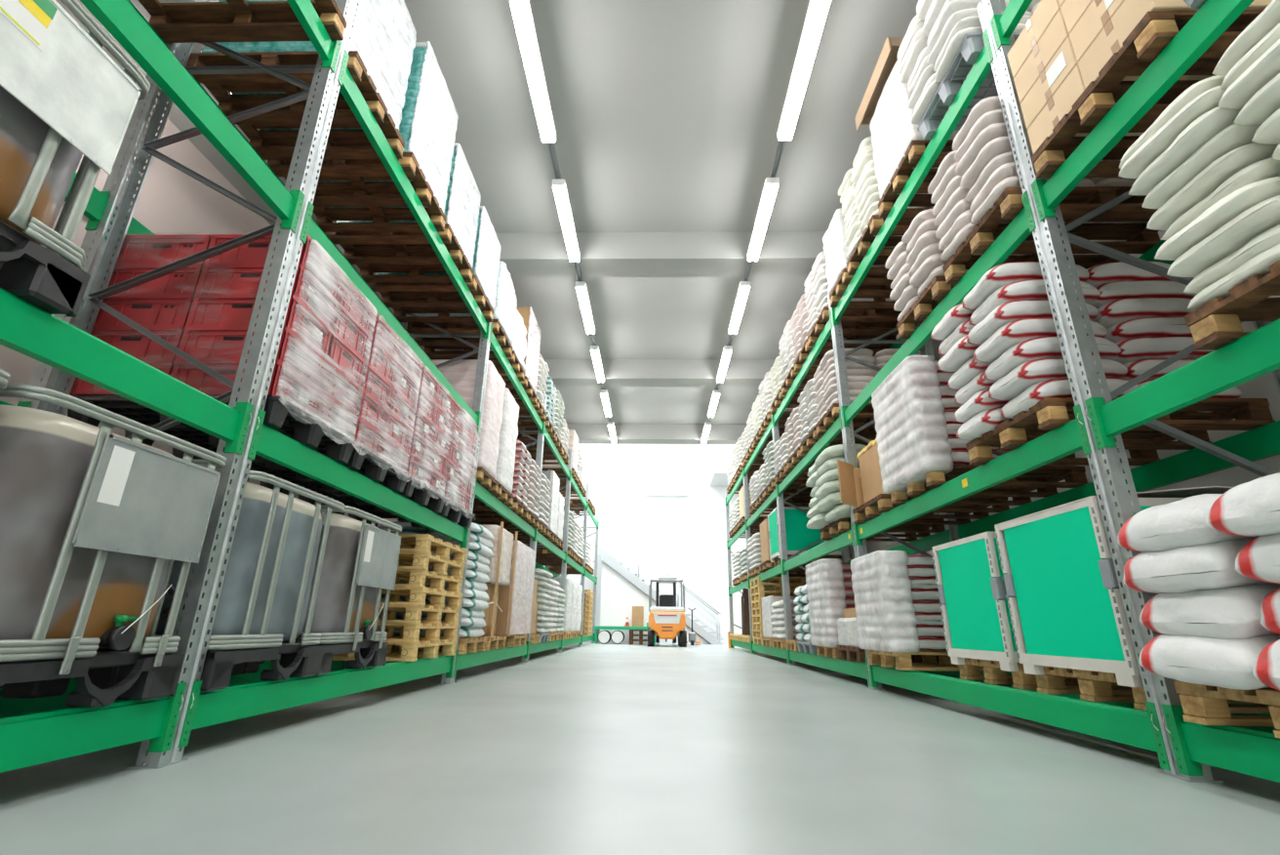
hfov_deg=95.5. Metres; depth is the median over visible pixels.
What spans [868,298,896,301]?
sack
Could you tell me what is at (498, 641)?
wooden pallet
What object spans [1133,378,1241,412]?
sack
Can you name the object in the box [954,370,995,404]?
sack
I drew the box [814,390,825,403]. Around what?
sack
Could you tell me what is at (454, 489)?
film
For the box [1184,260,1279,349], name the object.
wooden pallet
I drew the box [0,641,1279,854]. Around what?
floor
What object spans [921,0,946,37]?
sack
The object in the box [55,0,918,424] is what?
ceiling
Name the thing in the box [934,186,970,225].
sack
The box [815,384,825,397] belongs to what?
sack
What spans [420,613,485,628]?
sack
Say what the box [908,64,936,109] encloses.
sack
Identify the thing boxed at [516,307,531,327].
carton
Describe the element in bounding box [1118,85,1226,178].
sack
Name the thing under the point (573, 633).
wooden pallet
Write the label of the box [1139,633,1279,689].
sack
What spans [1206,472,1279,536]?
sack
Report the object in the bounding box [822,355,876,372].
sack
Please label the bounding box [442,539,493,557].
sack
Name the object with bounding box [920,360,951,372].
sack
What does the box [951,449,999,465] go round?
sack
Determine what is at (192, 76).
crossbar
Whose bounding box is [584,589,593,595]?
wooden pallet
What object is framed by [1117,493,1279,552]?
sack
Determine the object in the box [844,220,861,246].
sack
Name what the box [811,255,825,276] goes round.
sack
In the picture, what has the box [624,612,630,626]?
traffic cone
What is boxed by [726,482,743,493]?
wooden pallet
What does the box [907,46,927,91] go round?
sack
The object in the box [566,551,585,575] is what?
crossbar
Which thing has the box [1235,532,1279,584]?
sack
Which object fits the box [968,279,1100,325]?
sack
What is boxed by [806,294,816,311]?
sack
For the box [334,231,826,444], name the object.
ceiling beams
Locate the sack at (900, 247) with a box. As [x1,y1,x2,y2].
[885,240,908,269]
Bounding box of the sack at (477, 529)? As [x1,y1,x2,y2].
[454,521,494,540]
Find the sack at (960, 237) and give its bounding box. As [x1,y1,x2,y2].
[941,222,1034,260]
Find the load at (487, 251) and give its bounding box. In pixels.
[375,205,501,309]
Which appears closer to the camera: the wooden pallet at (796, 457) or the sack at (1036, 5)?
the sack at (1036, 5)
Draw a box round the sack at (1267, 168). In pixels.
[1160,157,1279,239]
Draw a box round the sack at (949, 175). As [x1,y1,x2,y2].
[930,161,958,203]
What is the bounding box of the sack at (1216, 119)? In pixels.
[1128,106,1240,195]
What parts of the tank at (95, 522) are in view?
rail, rail, valve handle, name plate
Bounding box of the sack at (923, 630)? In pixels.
[899,625,944,638]
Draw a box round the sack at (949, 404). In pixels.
[941,397,962,410]
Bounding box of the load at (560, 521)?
[556,491,564,539]
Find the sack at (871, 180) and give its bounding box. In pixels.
[855,175,878,205]
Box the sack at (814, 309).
[806,307,817,322]
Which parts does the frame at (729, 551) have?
post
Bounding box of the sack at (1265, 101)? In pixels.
[1233,73,1279,124]
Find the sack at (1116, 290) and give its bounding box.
[1090,280,1197,319]
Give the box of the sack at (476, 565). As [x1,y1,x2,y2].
[428,558,490,573]
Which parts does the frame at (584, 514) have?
post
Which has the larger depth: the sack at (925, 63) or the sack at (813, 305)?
the sack at (813, 305)
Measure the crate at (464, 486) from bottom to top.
0.192 m
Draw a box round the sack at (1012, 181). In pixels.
[970,175,1094,225]
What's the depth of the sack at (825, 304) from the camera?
7.14 m
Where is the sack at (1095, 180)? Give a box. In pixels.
[1087,177,1108,184]
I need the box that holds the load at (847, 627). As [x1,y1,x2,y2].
[837,617,859,646]
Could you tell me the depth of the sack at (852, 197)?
6.23 m
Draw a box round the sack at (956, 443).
[912,437,999,452]
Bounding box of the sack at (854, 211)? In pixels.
[844,204,858,231]
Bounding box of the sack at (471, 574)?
[428,567,489,582]
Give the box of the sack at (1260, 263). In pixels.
[1187,243,1279,310]
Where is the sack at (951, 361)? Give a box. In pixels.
[937,335,979,371]
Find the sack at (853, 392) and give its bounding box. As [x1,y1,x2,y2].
[825,389,863,405]
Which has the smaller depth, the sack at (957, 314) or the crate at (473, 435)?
the sack at (957, 314)
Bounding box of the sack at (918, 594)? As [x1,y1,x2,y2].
[911,589,939,601]
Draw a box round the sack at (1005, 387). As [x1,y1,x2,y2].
[988,357,1128,399]
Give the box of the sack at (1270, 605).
[1260,587,1279,634]
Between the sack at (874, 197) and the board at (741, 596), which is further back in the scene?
the board at (741, 596)
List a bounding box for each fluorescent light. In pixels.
[509,0,556,143]
[552,178,580,261]
[575,280,595,333]
[590,345,604,382]
[600,389,611,416]
[607,421,617,442]
[700,421,711,442]
[707,389,719,417]
[716,345,732,382]
[727,280,750,333]
[746,177,779,261]
[776,0,830,140]
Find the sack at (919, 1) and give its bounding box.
[916,0,921,13]
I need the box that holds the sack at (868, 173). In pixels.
[854,167,876,198]
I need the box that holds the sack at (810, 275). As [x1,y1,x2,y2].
[803,270,812,286]
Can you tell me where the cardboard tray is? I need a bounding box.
[855,36,904,131]
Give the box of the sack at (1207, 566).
[1122,538,1269,593]
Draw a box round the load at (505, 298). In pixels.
[408,260,517,345]
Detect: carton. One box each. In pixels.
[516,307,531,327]
[523,323,532,341]
[530,600,537,633]
[532,579,537,601]
[632,605,643,626]
[738,485,773,519]
[760,518,770,562]
[837,442,884,507]
[843,607,856,617]
[1007,0,1060,78]
[1013,9,1069,103]
[1020,36,1078,129]
[1027,64,1143,153]
[1057,0,1065,6]
[1060,0,1092,34]
[1068,0,1123,62]
[1077,0,1272,88]
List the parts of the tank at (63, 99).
rail, name plate, rail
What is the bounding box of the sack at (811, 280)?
[804,276,815,292]
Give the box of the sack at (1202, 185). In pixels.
[1146,142,1279,230]
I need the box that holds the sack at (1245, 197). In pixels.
[1154,176,1279,260]
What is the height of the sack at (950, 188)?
0.146 m
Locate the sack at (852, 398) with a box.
[826,396,872,410]
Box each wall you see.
[0,104,398,658]
[560,443,747,643]
[599,560,707,643]
[708,443,735,486]
[848,230,1279,559]
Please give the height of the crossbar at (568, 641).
0.250 m
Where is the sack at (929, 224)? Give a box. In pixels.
[906,218,939,252]
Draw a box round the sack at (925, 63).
[907,54,930,98]
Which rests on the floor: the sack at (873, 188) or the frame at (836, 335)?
the frame at (836, 335)
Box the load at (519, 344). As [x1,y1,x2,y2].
[435,309,527,370]
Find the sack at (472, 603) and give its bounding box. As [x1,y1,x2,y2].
[425,596,488,609]
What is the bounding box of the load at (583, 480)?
[581,461,586,489]
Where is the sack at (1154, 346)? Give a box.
[1112,336,1215,373]
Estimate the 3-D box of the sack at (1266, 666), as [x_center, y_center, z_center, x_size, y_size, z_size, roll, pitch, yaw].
[2.276,0.704,1.716,0.575,0.211,0.484,-1,-20,3]
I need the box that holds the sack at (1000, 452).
[994,446,1012,455]
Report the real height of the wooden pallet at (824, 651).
0.144 m
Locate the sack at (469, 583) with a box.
[424,578,487,591]
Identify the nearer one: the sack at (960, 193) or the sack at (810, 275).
the sack at (960, 193)
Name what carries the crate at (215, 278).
on the crate at (206, 309)
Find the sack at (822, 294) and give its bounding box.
[814,288,828,307]
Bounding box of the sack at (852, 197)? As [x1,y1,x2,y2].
[841,189,856,215]
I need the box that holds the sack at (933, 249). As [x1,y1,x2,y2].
[908,241,943,276]
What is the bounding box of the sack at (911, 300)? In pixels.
[897,295,919,320]
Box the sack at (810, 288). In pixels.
[804,281,813,299]
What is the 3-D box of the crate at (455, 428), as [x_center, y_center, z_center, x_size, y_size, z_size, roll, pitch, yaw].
[-2.068,0.077,5.756,0.548,0.192,0.415,0,-19,2]
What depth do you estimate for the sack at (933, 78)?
4.34 m
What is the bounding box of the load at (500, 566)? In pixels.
[479,520,518,637]
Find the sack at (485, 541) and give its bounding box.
[429,531,493,548]
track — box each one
[547,143,614,442]
[707,140,785,421]
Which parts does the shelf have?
leg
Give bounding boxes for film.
[277,239,377,441]
[357,323,423,473]
[411,365,453,498]
[444,409,479,505]
[524,306,541,393]
[805,558,846,646]
[850,550,919,652]
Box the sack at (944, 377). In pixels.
[914,371,955,390]
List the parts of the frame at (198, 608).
post, foot plate, post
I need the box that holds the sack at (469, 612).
[421,606,484,617]
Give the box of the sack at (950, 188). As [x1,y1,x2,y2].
[932,175,962,215]
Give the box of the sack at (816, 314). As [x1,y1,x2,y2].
[807,312,819,327]
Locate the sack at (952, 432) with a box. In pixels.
[905,423,962,448]
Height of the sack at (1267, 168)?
0.114 m
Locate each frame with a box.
[0,0,360,768]
[343,296,493,683]
[476,396,547,662]
[546,483,588,646]
[550,449,572,652]
[565,507,599,642]
[724,489,742,647]
[742,469,796,653]
[770,404,849,664]
[827,292,983,689]
[976,0,1279,782]
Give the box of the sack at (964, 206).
[935,198,971,239]
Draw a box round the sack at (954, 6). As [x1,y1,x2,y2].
[926,0,1029,54]
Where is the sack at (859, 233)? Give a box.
[848,229,863,251]
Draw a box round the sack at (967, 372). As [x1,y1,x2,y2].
[947,357,992,390]
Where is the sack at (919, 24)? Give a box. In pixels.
[898,19,924,66]
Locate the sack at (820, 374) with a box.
[812,370,824,384]
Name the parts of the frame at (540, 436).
post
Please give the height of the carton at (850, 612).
0.098 m
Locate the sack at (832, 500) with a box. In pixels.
[816,491,841,511]
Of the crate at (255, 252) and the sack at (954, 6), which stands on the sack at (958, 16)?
the sack at (954, 6)
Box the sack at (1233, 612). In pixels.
[1139,583,1279,639]
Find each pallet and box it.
[67,395,357,463]
[138,0,347,42]
[182,50,404,159]
[197,444,409,492]
[267,151,446,232]
[279,476,446,513]
[325,223,473,282]
[332,639,457,661]
[334,498,474,527]
[367,274,493,321]
[376,622,458,641]
[377,603,459,623]
[379,586,462,607]
[391,637,486,653]
[394,568,462,593]
[395,635,506,649]
[397,551,464,578]
[398,533,467,563]
[403,319,512,357]
[429,350,524,381]
[471,511,539,527]
[472,498,528,519]
[473,483,514,506]
[476,466,499,493]
[480,520,549,536]
[500,375,537,404]
[500,634,526,646]
[505,633,539,643]
[508,529,557,543]
[513,536,563,549]
[515,399,546,421]
[516,434,562,452]
[517,418,556,439]
[526,447,568,464]
[535,548,574,558]
[535,553,579,561]
[536,557,583,565]
[539,633,549,641]
[541,467,577,480]
[548,632,558,640]
[549,563,590,571]
[553,566,593,574]
[557,632,563,639]
[559,477,582,489]
[559,485,586,496]
[562,631,570,639]
[563,498,593,509]
[563,505,596,515]
[570,631,576,638]
[582,624,588,630]
[583,602,589,609]
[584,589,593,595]
[629,629,647,634]
[629,634,647,639]
[629,639,647,644]
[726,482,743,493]
[729,527,759,537]
[730,474,752,486]
[732,577,741,585]
[733,521,759,532]
[735,464,761,478]
[737,634,743,641]
[738,516,767,527]
[739,572,769,582]
[741,453,764,467]
[742,635,750,642]
[746,440,769,457]
[748,566,805,577]
[749,500,809,514]
[750,576,805,586]
[750,583,804,594]
[750,591,798,599]
[751,598,761,607]
[751,605,761,614]
[752,613,762,621]
[752,621,762,629]
[752,629,764,637]
[753,427,785,445]
[753,636,761,643]
[756,490,812,506]
[759,560,805,572]
[760,411,790,433]
[761,637,772,646]
[763,479,813,497]
[770,389,803,414]
[771,638,798,648]
[773,554,851,567]
[774,463,812,483]
[781,366,817,395]
[785,639,799,650]
[786,446,826,470]
[793,338,890,372]
[796,640,816,653]
[800,426,876,454]
[807,306,901,346]
[815,402,877,436]
[815,644,838,658]
[819,517,945,541]
[829,268,895,307]
[837,644,938,662]
[846,214,914,275]
[852,493,1010,524]
[866,648,1007,671]
[878,139,953,217]
[890,465,1088,505]
[896,275,956,338]
[917,32,1020,140]
[942,186,1160,283]
[959,657,1131,689]
[965,397,1275,465]
[1031,9,1263,178]
[1035,665,1270,713]
[1173,680,1279,737]
[1183,0,1206,8]
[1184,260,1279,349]
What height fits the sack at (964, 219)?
0.142 m
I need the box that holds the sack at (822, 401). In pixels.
[816,398,827,410]
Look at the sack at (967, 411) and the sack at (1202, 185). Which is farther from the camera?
the sack at (967, 411)
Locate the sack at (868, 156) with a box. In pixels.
[850,151,873,183]
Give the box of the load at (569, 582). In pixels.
[549,576,572,631]
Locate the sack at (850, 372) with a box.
[823,368,878,385]
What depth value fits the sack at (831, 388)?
6.79 m
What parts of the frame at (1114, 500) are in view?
foot plate, post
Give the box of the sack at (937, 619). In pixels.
[915,612,943,626]
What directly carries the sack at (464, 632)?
on the wooden pallet at (465, 645)
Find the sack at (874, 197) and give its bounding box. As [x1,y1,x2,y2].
[858,191,879,221]
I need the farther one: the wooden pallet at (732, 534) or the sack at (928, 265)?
the wooden pallet at (732, 534)
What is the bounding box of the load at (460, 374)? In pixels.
[430,359,505,479]
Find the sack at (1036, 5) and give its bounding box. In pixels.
[1030,1,1039,13]
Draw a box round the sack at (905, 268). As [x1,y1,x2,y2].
[890,263,913,288]
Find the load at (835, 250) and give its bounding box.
[822,207,885,294]
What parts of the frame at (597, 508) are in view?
post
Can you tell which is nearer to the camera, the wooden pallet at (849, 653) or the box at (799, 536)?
the wooden pallet at (849, 653)
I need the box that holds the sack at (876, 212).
[865,206,924,236]
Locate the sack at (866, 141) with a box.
[852,135,872,166]
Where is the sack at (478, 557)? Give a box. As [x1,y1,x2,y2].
[430,550,490,565]
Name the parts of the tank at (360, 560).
rail, rail, valve handle, name plate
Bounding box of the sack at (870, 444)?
[865,440,874,451]
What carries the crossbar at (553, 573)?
attached to the frame at (584, 514)
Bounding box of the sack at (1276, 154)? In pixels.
[1272,143,1279,159]
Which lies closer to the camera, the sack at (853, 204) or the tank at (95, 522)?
the tank at (95, 522)
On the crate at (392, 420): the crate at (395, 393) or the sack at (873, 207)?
the crate at (395, 393)
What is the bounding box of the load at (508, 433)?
[496,387,519,492]
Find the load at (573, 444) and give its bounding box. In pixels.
[533,429,578,472]
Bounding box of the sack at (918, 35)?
[899,28,924,74]
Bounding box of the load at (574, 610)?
[569,583,577,631]
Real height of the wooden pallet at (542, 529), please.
0.144 m
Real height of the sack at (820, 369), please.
0.126 m
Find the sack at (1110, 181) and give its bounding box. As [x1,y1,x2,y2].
[1064,177,1148,223]
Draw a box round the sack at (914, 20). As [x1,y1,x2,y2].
[897,14,919,59]
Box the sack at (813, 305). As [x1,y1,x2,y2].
[807,300,815,316]
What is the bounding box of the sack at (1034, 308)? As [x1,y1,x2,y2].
[966,299,1099,345]
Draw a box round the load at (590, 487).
[560,480,593,502]
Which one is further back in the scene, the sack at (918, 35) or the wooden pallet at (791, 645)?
the wooden pallet at (791, 645)
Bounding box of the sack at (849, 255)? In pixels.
[845,236,860,260]
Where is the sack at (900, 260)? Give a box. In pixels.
[886,250,909,279]
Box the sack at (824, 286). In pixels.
[815,281,828,300]
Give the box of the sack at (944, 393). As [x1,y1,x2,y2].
[920,384,958,397]
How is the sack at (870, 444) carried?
on the sack
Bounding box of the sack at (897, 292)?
[889,272,911,300]
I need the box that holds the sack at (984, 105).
[952,95,1001,150]
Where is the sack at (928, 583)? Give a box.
[909,577,940,590]
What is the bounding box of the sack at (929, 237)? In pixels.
[906,229,941,264]
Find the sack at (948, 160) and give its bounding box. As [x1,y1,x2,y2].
[927,150,957,194]
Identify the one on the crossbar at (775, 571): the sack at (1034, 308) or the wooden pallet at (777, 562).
the wooden pallet at (777, 562)
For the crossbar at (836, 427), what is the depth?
7.82 m
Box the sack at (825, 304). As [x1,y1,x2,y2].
[817,300,861,317]
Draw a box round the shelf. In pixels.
[594,626,655,643]
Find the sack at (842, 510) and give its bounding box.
[824,503,883,521]
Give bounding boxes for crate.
[63,359,174,395]
[85,325,184,359]
[88,294,194,326]
[100,263,202,294]
[109,234,211,264]
[170,359,320,414]
[175,325,327,388]
[185,293,333,359]
[195,263,339,330]
[203,234,345,302]
[316,391,356,435]
[320,360,360,414]
[327,331,365,386]
[333,304,370,359]
[339,277,373,334]
[352,415,384,455]
[356,388,389,433]
[360,361,393,409]
[365,336,397,385]
[370,313,400,361]
[381,436,407,472]
[385,410,411,450]
[389,386,414,426]
[393,362,417,404]
[397,339,421,377]
[404,451,427,484]
[407,430,431,461]
[413,407,434,441]
[414,386,437,422]
[418,363,439,401]
[425,469,444,494]
[428,444,446,477]
[431,423,449,456]
[434,403,451,437]
[436,382,454,417]
[442,478,459,504]
[444,457,461,487]
[446,440,463,468]
[449,419,466,449]
[451,400,467,430]
[457,487,472,511]
[459,472,474,496]
[461,450,475,479]
[464,433,477,457]
[466,420,478,441]
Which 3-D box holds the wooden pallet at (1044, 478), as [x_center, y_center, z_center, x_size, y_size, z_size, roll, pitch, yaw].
[2.747,0.478,4.683,1.140,0.144,0.780,0,-19,2]
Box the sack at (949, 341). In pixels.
[938,319,974,355]
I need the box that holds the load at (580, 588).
[572,582,582,631]
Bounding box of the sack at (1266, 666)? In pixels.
[1252,639,1279,690]
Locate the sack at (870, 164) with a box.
[855,160,875,189]
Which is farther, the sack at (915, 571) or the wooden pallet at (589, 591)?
the wooden pallet at (589, 591)
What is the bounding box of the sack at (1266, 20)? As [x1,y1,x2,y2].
[1212,0,1279,76]
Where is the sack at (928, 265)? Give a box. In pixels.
[909,253,947,286]
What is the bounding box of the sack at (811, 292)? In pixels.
[805,288,813,305]
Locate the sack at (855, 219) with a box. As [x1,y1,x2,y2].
[844,212,859,238]
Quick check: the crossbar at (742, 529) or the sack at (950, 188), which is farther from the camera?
the crossbar at (742, 529)
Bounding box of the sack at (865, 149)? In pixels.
[851,144,873,175]
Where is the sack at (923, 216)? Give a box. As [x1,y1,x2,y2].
[901,207,936,242]
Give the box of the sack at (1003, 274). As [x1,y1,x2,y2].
[962,261,1089,310]
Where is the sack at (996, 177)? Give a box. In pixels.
[970,161,1087,212]
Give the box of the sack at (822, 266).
[813,263,826,280]
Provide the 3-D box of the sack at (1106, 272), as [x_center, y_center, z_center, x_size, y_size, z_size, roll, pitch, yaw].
[2.854,-0.845,3.510,0.580,0.171,0.429,0,-19,-1]
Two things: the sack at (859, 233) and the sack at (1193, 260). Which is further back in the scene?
the sack at (859, 233)
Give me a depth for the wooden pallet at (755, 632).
11.74 m
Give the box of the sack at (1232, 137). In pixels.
[1141,123,1260,208]
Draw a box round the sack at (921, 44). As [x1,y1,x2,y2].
[900,36,928,83]
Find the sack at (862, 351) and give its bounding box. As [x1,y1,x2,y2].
[819,348,873,366]
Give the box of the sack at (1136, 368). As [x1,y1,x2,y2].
[1121,358,1195,380]
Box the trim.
[595,554,601,642]
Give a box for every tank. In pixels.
[0,0,150,316]
[0,368,10,389]
[0,383,226,707]
[0,469,344,691]
[240,504,401,675]
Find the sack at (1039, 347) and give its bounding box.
[983,335,1120,381]
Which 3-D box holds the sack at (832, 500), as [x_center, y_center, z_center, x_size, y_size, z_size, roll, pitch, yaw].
[2.374,0.853,6.677,0.577,0.186,0.568,1,-19,0]
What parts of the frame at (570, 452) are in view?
post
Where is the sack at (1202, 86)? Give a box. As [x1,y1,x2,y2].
[1119,75,1225,168]
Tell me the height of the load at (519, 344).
0.674 m
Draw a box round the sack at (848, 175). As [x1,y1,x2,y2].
[838,167,852,196]
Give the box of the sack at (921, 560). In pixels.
[907,554,934,566]
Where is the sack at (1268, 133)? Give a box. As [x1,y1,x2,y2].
[1251,108,1279,144]
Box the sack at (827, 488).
[814,479,839,498]
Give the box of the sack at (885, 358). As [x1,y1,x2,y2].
[874,355,892,365]
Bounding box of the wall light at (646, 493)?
[643,491,689,495]
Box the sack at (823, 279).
[812,275,828,295]
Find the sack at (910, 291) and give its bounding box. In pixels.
[893,284,919,311]
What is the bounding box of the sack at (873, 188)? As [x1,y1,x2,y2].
[857,183,879,214]
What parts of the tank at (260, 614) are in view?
rail, rail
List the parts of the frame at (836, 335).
post, post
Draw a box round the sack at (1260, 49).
[1220,22,1279,89]
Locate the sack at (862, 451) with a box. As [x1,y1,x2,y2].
[856,445,867,459]
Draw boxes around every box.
[767,506,841,561]
[931,531,1019,671]
[994,485,1233,686]
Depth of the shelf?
18.89 m
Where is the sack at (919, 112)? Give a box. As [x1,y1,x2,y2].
[911,80,940,124]
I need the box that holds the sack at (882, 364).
[876,361,886,372]
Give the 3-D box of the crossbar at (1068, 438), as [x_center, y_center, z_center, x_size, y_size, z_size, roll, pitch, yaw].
[2.235,0.558,4.465,0.078,0.250,3.450,0,-19,2]
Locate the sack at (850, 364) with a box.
[823,360,878,378]
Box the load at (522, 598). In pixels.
[494,540,535,635]
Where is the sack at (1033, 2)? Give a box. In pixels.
[1027,0,1040,11]
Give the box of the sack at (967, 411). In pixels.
[954,388,1009,422]
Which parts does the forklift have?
seat, panel, roof panel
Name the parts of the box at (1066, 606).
panel, lid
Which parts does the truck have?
handle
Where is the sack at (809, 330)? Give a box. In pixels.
[806,318,817,333]
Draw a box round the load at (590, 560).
[588,553,593,568]
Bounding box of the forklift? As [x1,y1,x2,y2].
[647,575,686,646]
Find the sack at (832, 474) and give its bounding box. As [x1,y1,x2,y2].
[815,468,839,487]
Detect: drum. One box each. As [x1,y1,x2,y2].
[598,630,611,643]
[610,630,624,643]
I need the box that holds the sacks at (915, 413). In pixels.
[871,355,953,493]
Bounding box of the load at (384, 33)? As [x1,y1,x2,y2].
[200,0,416,130]
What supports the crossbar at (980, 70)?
attached to the frame at (1114, 500)
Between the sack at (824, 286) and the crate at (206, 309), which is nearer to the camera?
the crate at (206, 309)
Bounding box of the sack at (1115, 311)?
[1092,296,1193,327]
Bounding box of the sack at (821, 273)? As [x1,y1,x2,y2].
[811,269,826,289]
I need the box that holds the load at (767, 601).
[760,595,796,638]
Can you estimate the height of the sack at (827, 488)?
0.183 m
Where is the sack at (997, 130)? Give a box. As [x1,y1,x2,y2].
[955,121,1008,175]
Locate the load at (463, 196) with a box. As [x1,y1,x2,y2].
[335,143,480,267]
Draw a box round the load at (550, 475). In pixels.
[541,470,559,534]
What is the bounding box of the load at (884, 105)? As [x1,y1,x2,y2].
[855,36,959,199]
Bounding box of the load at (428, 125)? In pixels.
[318,40,458,211]
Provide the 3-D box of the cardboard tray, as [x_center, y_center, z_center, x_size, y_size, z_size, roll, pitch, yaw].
[2.724,-3.140,5.348,1.180,0.170,0.860,0,-19,2]
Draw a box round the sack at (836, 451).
[814,443,866,466]
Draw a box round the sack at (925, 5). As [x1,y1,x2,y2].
[917,0,932,20]
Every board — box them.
[741,592,744,635]
[741,596,743,635]
[742,588,769,635]
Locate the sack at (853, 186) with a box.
[841,182,856,208]
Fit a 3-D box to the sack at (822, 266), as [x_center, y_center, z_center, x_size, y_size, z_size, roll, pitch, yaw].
[2.560,-1.988,7.495,0.574,0.131,0.411,0,-20,1]
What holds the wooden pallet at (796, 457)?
on the crossbar at (836, 427)
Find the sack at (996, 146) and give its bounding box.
[960,136,1011,188]
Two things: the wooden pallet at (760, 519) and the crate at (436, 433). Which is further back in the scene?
the wooden pallet at (760, 519)
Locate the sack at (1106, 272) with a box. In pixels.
[1085,261,1173,292]
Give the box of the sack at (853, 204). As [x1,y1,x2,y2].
[843,198,856,223]
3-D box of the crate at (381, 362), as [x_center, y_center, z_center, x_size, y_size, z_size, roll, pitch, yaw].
[-2.110,-0.469,4.157,0.545,0.192,0.415,0,-19,2]
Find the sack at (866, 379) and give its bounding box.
[823,375,874,392]
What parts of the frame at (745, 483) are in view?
post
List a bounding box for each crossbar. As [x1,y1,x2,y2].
[0,287,253,454]
[0,400,31,407]
[0,658,344,717]
[0,681,186,772]
[64,171,110,230]
[80,0,305,233]
[104,205,155,239]
[127,0,166,45]
[177,651,455,747]
[182,58,399,322]
[246,408,469,547]
[286,0,341,73]
[299,200,480,434]
[337,49,490,339]
[345,652,439,663]
[453,640,529,677]
[473,474,537,541]
[489,322,544,433]
[528,639,562,657]
[535,561,547,570]
[536,527,566,562]
[544,421,571,480]
[548,569,560,576]
[561,634,582,649]
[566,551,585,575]
[570,472,588,509]
[582,633,595,641]
[584,569,597,584]
[587,503,599,528]
[725,471,743,505]
[726,520,745,549]
[728,576,748,596]
[730,639,751,651]
[742,415,772,476]
[745,483,776,529]
[748,560,782,588]
[751,640,787,662]
[771,310,832,427]
[776,408,842,496]
[781,521,854,574]
[787,649,869,685]
[830,28,994,326]
[840,190,1036,428]
[846,528,954,561]
[852,403,1091,545]
[867,663,1170,770]
[889,325,917,348]
[916,670,960,678]
[957,420,1279,538]
[981,671,1277,732]
[989,0,1032,50]
[1031,0,1254,221]
[1084,318,1279,449]
[1138,240,1174,264]
[1161,704,1279,782]
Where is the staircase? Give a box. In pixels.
[598,521,723,643]
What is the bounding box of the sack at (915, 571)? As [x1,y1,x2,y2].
[907,565,936,578]
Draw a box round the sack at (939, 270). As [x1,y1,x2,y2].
[917,264,968,296]
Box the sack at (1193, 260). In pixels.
[1166,195,1279,277]
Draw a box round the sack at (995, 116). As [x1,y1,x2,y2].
[954,109,1004,161]
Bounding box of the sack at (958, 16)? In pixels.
[928,7,1032,65]
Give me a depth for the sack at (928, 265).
4.40 m
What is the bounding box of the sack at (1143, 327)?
[1104,316,1192,352]
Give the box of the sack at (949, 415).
[943,410,963,429]
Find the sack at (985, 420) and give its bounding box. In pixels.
[956,404,1011,440]
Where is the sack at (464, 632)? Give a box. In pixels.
[419,626,484,638]
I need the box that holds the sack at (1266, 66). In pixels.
[1218,39,1279,109]
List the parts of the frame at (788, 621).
post, post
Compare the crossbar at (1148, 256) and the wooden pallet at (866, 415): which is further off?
the wooden pallet at (866, 415)
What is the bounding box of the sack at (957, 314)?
[930,303,974,341]
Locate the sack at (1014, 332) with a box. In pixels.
[973,317,1107,361]
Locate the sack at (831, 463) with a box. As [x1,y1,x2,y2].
[816,456,859,477]
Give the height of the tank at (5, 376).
1.000 m
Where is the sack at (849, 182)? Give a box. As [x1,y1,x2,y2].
[840,177,853,202]
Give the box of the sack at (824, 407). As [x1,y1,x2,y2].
[817,403,828,416]
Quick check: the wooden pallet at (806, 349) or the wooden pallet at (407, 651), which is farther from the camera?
the wooden pallet at (806, 349)
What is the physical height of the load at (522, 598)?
1.250 m
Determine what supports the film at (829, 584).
on the wooden pallet at (824, 651)
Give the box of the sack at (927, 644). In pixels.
[918,637,946,651]
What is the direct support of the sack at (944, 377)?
on the sack at (944, 393)
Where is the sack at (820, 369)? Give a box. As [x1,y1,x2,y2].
[813,365,824,378]
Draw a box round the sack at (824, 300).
[816,295,869,313]
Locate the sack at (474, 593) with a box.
[425,586,489,600]
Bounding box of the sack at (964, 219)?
[938,209,973,250]
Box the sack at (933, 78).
[913,73,935,113]
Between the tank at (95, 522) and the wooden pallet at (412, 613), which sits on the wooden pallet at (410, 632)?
the wooden pallet at (412, 613)
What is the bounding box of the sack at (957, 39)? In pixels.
[935,23,1025,81]
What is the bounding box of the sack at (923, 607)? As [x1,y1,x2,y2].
[912,600,941,613]
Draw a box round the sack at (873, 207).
[859,200,927,231]
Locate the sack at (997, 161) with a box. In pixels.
[965,151,1014,202]
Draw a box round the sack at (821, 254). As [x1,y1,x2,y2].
[811,250,825,270]
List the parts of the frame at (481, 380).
post, post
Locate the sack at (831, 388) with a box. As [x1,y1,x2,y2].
[822,381,869,399]
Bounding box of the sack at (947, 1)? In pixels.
[927,0,953,43]
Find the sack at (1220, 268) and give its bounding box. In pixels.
[1183,223,1279,293]
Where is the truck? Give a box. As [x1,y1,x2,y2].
[686,607,700,644]
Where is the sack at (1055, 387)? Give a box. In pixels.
[1000,376,1139,419]
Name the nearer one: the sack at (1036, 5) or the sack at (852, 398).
the sack at (1036, 5)
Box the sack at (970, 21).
[934,15,1030,71]
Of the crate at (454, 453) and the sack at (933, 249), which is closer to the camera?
the sack at (933, 249)
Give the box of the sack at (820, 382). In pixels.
[813,376,825,392]
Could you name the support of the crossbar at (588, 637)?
attached to the frame at (584, 514)
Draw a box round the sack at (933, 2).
[924,0,935,22]

